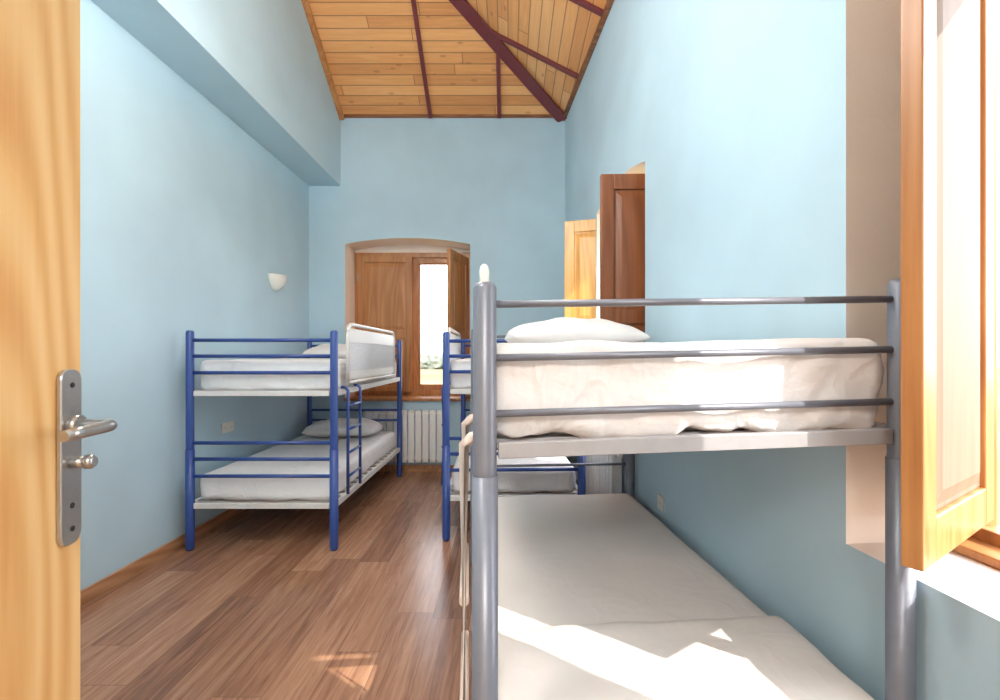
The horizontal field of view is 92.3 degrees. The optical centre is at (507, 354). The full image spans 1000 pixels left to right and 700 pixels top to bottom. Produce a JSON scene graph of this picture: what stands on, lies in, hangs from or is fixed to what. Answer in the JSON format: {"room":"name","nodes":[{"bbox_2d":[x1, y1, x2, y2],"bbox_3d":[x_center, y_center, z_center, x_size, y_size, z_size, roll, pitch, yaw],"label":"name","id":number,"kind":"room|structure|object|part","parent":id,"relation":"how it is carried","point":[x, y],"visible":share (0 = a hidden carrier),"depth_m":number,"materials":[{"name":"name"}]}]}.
{"room":"dormitory","nodes":[
{"label":"dormitory","id":0,"kind":"room"},
{"bbox_2d":[80,0,340,590],"bbox_3d":[-2.080,-1.450,2.665,0.360,5.541,5.570,0,0,0],"label":"wall","id":1,"kind":"structure","parent":0,"point":[207,127],"depth_m":3.21,"materials":[{"name":"blue paint"}]},
{"bbox_2d":[80,502,256,605],"bbox_3d":[-2.252,1.282,2.675,0.016,0.075,5.549,0,0,0],"label":"baseboard","id":2,"kind":"structure","parent":1,"relation":"attached to","point":[101,586],"depth_m":2.98,"materials":[{"name":"brown wood"}]},
{"bbox_2d":[221,421,233,433],"bbox_3d":[-2.253,0.580,3.860,0.013,0.080,0.160,0,0,0],"label":"power outlet","id":3,"kind":"object","parent":1,"relation":"attached to","point":[226,427],"visible":1,"depth_m":3.85,"materials":[{"name":"white plastic"}]},
{"bbox_2d":[268,273,286,290],"bbox_3d":[-2.207,-0.695,4.640,0.106,0.150,0.250,0,0,0],"label":"wall sconce","id":4,"kind":"object","parent":1,"relation":"attached to","point":[276,281],"visible":1,"depth_m":4.57,"materials":[{"name":"white plastic"}]},
{"bbox_2d":[301,0,344,119],"bbox_3d":[-1.875,-3.368,4.267,0.050,1.439,2.344,0,0,0],"label":"trim","id":5,"kind":"structure","parent":1,"relation":"attached to","point":[305,3],"depth_m":4.83,"materials":[{"name":"brown wood"}]},
{"bbox_2d":[80,472,545,699],"bbox_3d":[-0.570,1.320,1.625,3.380,0.001,7.650,0,0,0],"label":"floor","id":6,"kind":"structure","parent":0,"point":[261,607],"depth_m":2.46,"materials":[{"name":"laminate"}]},
{"bbox_2d":[185,323,401,550],"bbox_3d":[-1.651,0.540,4.230,1.062,1.559,2.017,0,0,0],"label":"bunk bed","id":7,"kind":"object","parent":6,"relation":"on","point":[321,463],"visible":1,"depth_m":3.29,"materials":[{"name":"blue metal"}]},
{"bbox_3d":[-1.665,0.913,4.230,0.915,0.194,1.902,0,0,0],"label":"mattress","id":8,"kind":"part","parent":7,"relation":"part of","materials":[{"name":"white fabric"}]},
{"bbox_3d":[-1.664,0.148,4.230,0.948,0.240,1.916,0,0,0],"label":"mattress","id":9,"kind":"part","parent":7,"relation":"part of","materials":[{"name":"white fabric"}]},
{"bbox_2d":[302,344,345,358],"bbox_3d":[-1.673,-0.033,4.870,0.720,0.165,0.420,0,0,0],"label":"pillow","id":10,"kind":"object","parent":7,"relation":"on","point":[323,348],"depth_m":4.69,"materials":[{"name":"white fabric"}]},
{"bbox_2d":[302,418,383,436],"bbox_3d":[-1.653,0.727,4.850,0.740,0.194,0.440,0,0,0],"label":"pillow","id":11,"kind":"object","parent":7,"relation":"on","point":[370,428],"depth_m":4.68,"materials":[{"name":"white fabric"}]},
{"bbox_3d":[-1.158,-0.013,4.170,0.028,0.453,1.428,0,0,0],"label":"safety rail","id":12,"kind":"part","parent":7,"relation":"part of","materials":[{"name":"white metal"}]},
{"bbox_2d":[363,410,441,462],"bbox_3d":[-1.145,0.970,5.395,0.969,0.700,0.100,0,0,0],"label":"radiator","id":13,"kind":"object","parent":6,"relation":"on","point":[425,421],"visible":0.68,"depth_m":5.34,"materials":[{"name":"white metal"}]},
{"bbox_2d":[441,327,584,540],"bbox_3d":[0.006,0.548,4.311,1.054,1.544,1.817,0,0,-1],"label":"bunk bed","id":14,"kind":"object","parent":6,"relation":"on","point":[551,480],"visible":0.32,"depth_m":3.46,"materials":[{"name":"blue metal"}]},
{"bbox_3d":[-0.483,-0.005,4.344,0.028,0.438,1.178,0,0,-1],"label":"safety rail","id":15,"kind":"part","parent":14,"relation":"part of","materials":[{"name":"white metal"}]},
{"bbox_3d":[0.022,0.149,4.312,0.936,0.239,1.713,0,0,-1],"label":"mattress","id":16,"kind":"part","parent":14,"relation":"part of","materials":[{"name":"white fabric"}]},
{"bbox_3d":[0.021,0.913,4.312,0.907,0.194,1.701,0,0,-1],"label":"mattress","id":17,"kind":"part","parent":14,"relation":"part of","materials":[{"name":"white fabric"}]},
{"bbox_2d":[585,454,622,494],"bbox_3d":[0.732,0.990,3.743,0.100,0.660,0.969,0,0,-5],"label":"radiator","id":18,"kind":"object","parent":6,"relation":"on","point":[605,479],"visible":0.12,"depth_m":3.52,"materials":[{"name":"white metal"}]},
{"bbox_2d":[459,264,915,699],"bbox_3d":[0.354,0.553,2.093,1.096,1.533,2.025,0,0,-5],"label":"bunk bed","id":19,"kind":"object","parent":6,"relation":"on","point":[575,597],"visible":1,"depth_m":1.18,"materials":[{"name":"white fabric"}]},
{"bbox_2d":[504,317,650,342],"bbox_3d":[0.377,-0.119,2.740,0.800,0.185,0.460,0,0,-6],"label":"pillow","id":20,"kind":"object","parent":19,"relation":"on","point":[562,329],"depth_m":2.54,"materials":[{"name":"white fabric"}]},
{"bbox_3d":[0.370,0.972,2.097,0.988,0.190,1.899,0,0,-5],"label":"mattress","id":21,"kind":"part","parent":19,"relation":"part of","materials":[{"name":"white fabric"}]},
{"bbox_3d":[0.371,0.091,2.098,1.021,0.280,1.935,0,0,-5],"label":"mattress","id":22,"kind":"part","parent":19,"relation":"part of","materials":[{"name":"white fabric"}]},
{"bbox_2d":[309,118,564,464],"bbox_3d":[-0.805,-0.695,5.660,2.910,4.030,0.420,0,0,0],"label":"wall","id":23,"kind":"structure","parent":0,"point":[493,189],"depth_m":5.45,"materials":[{"name":"blue paint"}]},
{"bbox_2d":[357,256,412,391],"bbox_3d":[-1.476,-0.370,5.761,0.653,1.620,0.047,0,0,0],"label":"shutter","id":24,"kind":"object","parent":23,"relation":"attached to","point":[385,282],"visible":0.81,"depth_m":5.75,"materials":[{"name":"brown wood"}]},
{"bbox_2d":[343,395,469,400],"bbox_3d":[-1.140,0.504,5.603,1.440,0.032,0.375,0,0,0],"label":"sill","id":25,"kind":"structure","parent":23,"relation":"attached to","point":[355,397],"depth_m":5.42,"materials":[{"name":"brown wood"}]},
{"bbox_2d":[370,465,453,471],"bbox_3d":[-0.801,1.282,5.441,2.883,0.075,0.015,0,0,0],"label":"baseboard","id":26,"kind":"structure","parent":23,"relation":"attached to","point":[386,468],"depth_m":5.43,"materials":[{"name":"brown wood"}]},
{"bbox_2d":[355,253,469,394],"bbox_3d":[-1.140,-0.373,5.825,1.416,1.723,0.070,0,0,0],"label":"frame","id":27,"kind":"object","parent":23,"relation":"attached to","point":[414,255],"visible":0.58,"depth_m":5.79,"materials":[{"name":"brown wood"}]},
{"bbox_2d":[355,245,469,252],"bbox_3d":[-1.140,-1.284,5.825,1.416,0.097,0.070,0,0,0],"label":"lunette","id":28,"kind":"object","parent":23,"relation":"attached to","point":[395,248],"visible":0.73,"depth_m":5.79,"materials":[{"name":"beige paint"}]},
{"bbox_2d":[413,258,413,389],"bbox_3d":[-1.471,-0.370,5.851,0.663,1.620,0.047,0,0,0],"label":"casement","id":29,"kind":"object","parent":23,"relation":"attached to","point":[413,258],"visible":0.03,"depth_m":5.83,"materials":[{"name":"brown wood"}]},
{"bbox_2d":[414,258,446,389],"bbox_3d":[-0.806,-0.370,5.843,0.668,1.620,0.047,0,0,0],"label":"casement","id":30,"kind":"object","parent":23,"relation":"attached to","point":[418,262],"visible":0.42,"depth_m":5.82,"materials":[{"name":"brown wood"}]},
{"bbox_2d":[344,114,552,117],"bbox_3d":[-0.620,-2.708,5.430,2.560,0.035,0.040,0,0,0],"label":"trim","id":31,"kind":"structure","parent":23,"relation":"attached to","point":[345,115],"depth_m":5.41,"materials":[{"name":"brown wood"}]},
{"bbox_2d":[447,248,467,394],"bbox_3d":[-0.569,-0.360,5.482,0.047,1.600,0.565,0,0,16],"label":"shutter","id":32,"kind":"object","parent":23,"relation":"attached to","point":[457,263],"visible":0.62,"depth_m":5.41,"materials":[{"name":"brown wood"}]},
{"bbox_2d":[308,0,606,113],"bbox_3d":[-0.402,-3.455,2.665,2.996,1.531,5.570,0,0,0],"label":"ceiling","id":33,"kind":"structure","parent":0,"point":[370,47],"depth_m":4.79,"materials":[{"name":"wood"}]},
{"bbox_2d":[411,0,603,117],"bbox_3d":[-0.444,-3.431,2.869,2.942,1.539,5.099,0,0,0],"label":"rafters","id":34,"kind":"object","parent":33,"relation":"attached to","point":[585,4],"depth_m":4.63,"materials":[{"name":"brown wood"}]},
{"bbox_2d":[449,0,566,121],"bbox_3d":[-0.621,-3.395,4.265,2.572,1.504,2.407,0,0,0],"label":"ceiling beam","id":35,"kind":"structure","parent":33,"relation":"attached to","point":[463,7],"depth_m":4.83,"materials":[{"name":"brown wood"}]},
{"bbox_2d":[565,0,999,699],"bbox_3d":[1.082,-0.695,2.682,0.420,4.030,5.588,0,0,-5],"label":"wall","id":36,"kind":"structure","parent":0,"point":[764,136],"depth_m":1.67,"materials":[{"name":"blue paint"}]},
{"bbox_2d":[565,219,595,318],"bbox_3d":[0.812,-0.360,4.131,0.649,1.620,0.047,0,0,16],"label":"shutter","id":37,"kind":"object","parent":36,"relation":"attached to","point":[580,235],"visible":0.16,"depth_m":4.16,"materials":[{"name":"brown wood"}]},
{"bbox_2d":[563,0,613,120],"bbox_3d":[0.853,-2.675,2.665,0.040,0.040,5.588,0,0,-5],"label":"trim","id":38,"kind":"structure","parent":36,"relation":"attached to","point":[608,6],"depth_m":4.22,"materials":[{"name":"brown wood"}]},
{"bbox_2d":[600,173,644,332],"bbox_3d":[0.891,-0.360,3.113,0.583,1.620,0.047,0,0,2],"label":"shutter","id":39,"kind":"object","parent":36,"relation":"attached to","point":[622,196],"visible":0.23,"depth_m":3.10,"materials":[{"name":"brown wood"}]},
{"bbox_2d":[657,494,664,511],"bbox_3d":[0.862,0.835,2.709,0.013,0.080,0.080,0,0,-4],"label":"power outlet","id":40,"kind":"object","parent":36,"relation":"attached to","point":[660,499],"visible":1,"depth_m":2.70,"materials":[{"name":"white plastic"}]},
{"bbox_2d":[901,0,993,570],"bbox_3d":[1.100,-0.345,1.189,0.590,1.600,0.047,0,0,-34],"label":"shutter","id":41,"kind":"object","parent":36,"relation":"attached to","point":[947,46],"visible":1,"depth_m":1.09,"materials":[{"name":"brown wood"}]},
{"bbox_2d":[952,537,999,569],"bbox_3d":[1.327,0.530,0.752,0.100,0.025,1.280,0,0,-5],"label":"sill","id":42,"kind":"structure","parent":36,"relation":"attached to","point":[986,553],"depth_m":1.28,"materials":[{"name":"brown wood"}]},
{"bbox_2d":[970,0,999,546],"bbox_3d":[1.401,-0.329,0.762,0.070,1.743,1.305,0,0,-5],"label":"frame","id":43,"kind":"object","parent":36,"relation":"attached to","point":[990,533],"visible":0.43,"depth_m":1.36,"materials":[{"name":"brown wood"}]},
{"bbox_3d":[-0.582,-1.480,-0.190,3.356,5.600,0.140,0,0,0],"label":"wall","id":44,"kind":"structure","parent":0,"visible":0},
{"bbox_2d":[0,0,79,699],"bbox_3d":[-0.558,0.285,0.296,0.040,2.050,0.817,0,0,-12],"label":"door","id":45,"kind":"structure","parent":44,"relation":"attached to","point":[40,39],"depth_m":0.61,"materials":[{"name":"brown wood"}]},
{"bbox_2d":[56,369,80,546],"bbox_3d":[-0.611,0.142,0.670,0.009,0.244,0.042,0,0,-12],"label":"plate","id":46,"kind":"object","parent":45,"relation":"attached to","point":[68,382],"visible":1,"depth_m":0.66,"materials":[{"name":"metal"}]},
{"bbox_2d":[57,415,116,507],"bbox_3d":[-0.570,0.149,0.634,0.063,0.130,0.115,0,0,-12],"label":"door handle","id":47,"kind":"object","parent":46,"relation":"attached to","point":[76,426],"depth_m":0.66,"materials":[{"name":"metal"}]},
{"label":"outside","id":48,"kind":"structure","parent":0,"visible":0},
{"bbox_2d":[421,367,999,525],"bbox_3d":[0.000,3.820,65.000,300.000,0.001,370.000,0,0,0],"label":"ground","id":49,"kind":"structure","parent":48,"point":[428,376],"depth_m":50.23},
{"bbox_2d":[421,349,442,368],"bbox_3d":[-15.082,1.494,135.331,136.058,7.320,20.716,0,0,0],"label":"tree line","id":50,"kind":"object","parent":49,"relation":"on","point":[433,359],"visible":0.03,"depth_m":127.41,"materials":[{"name":"green plant"}]}
]}

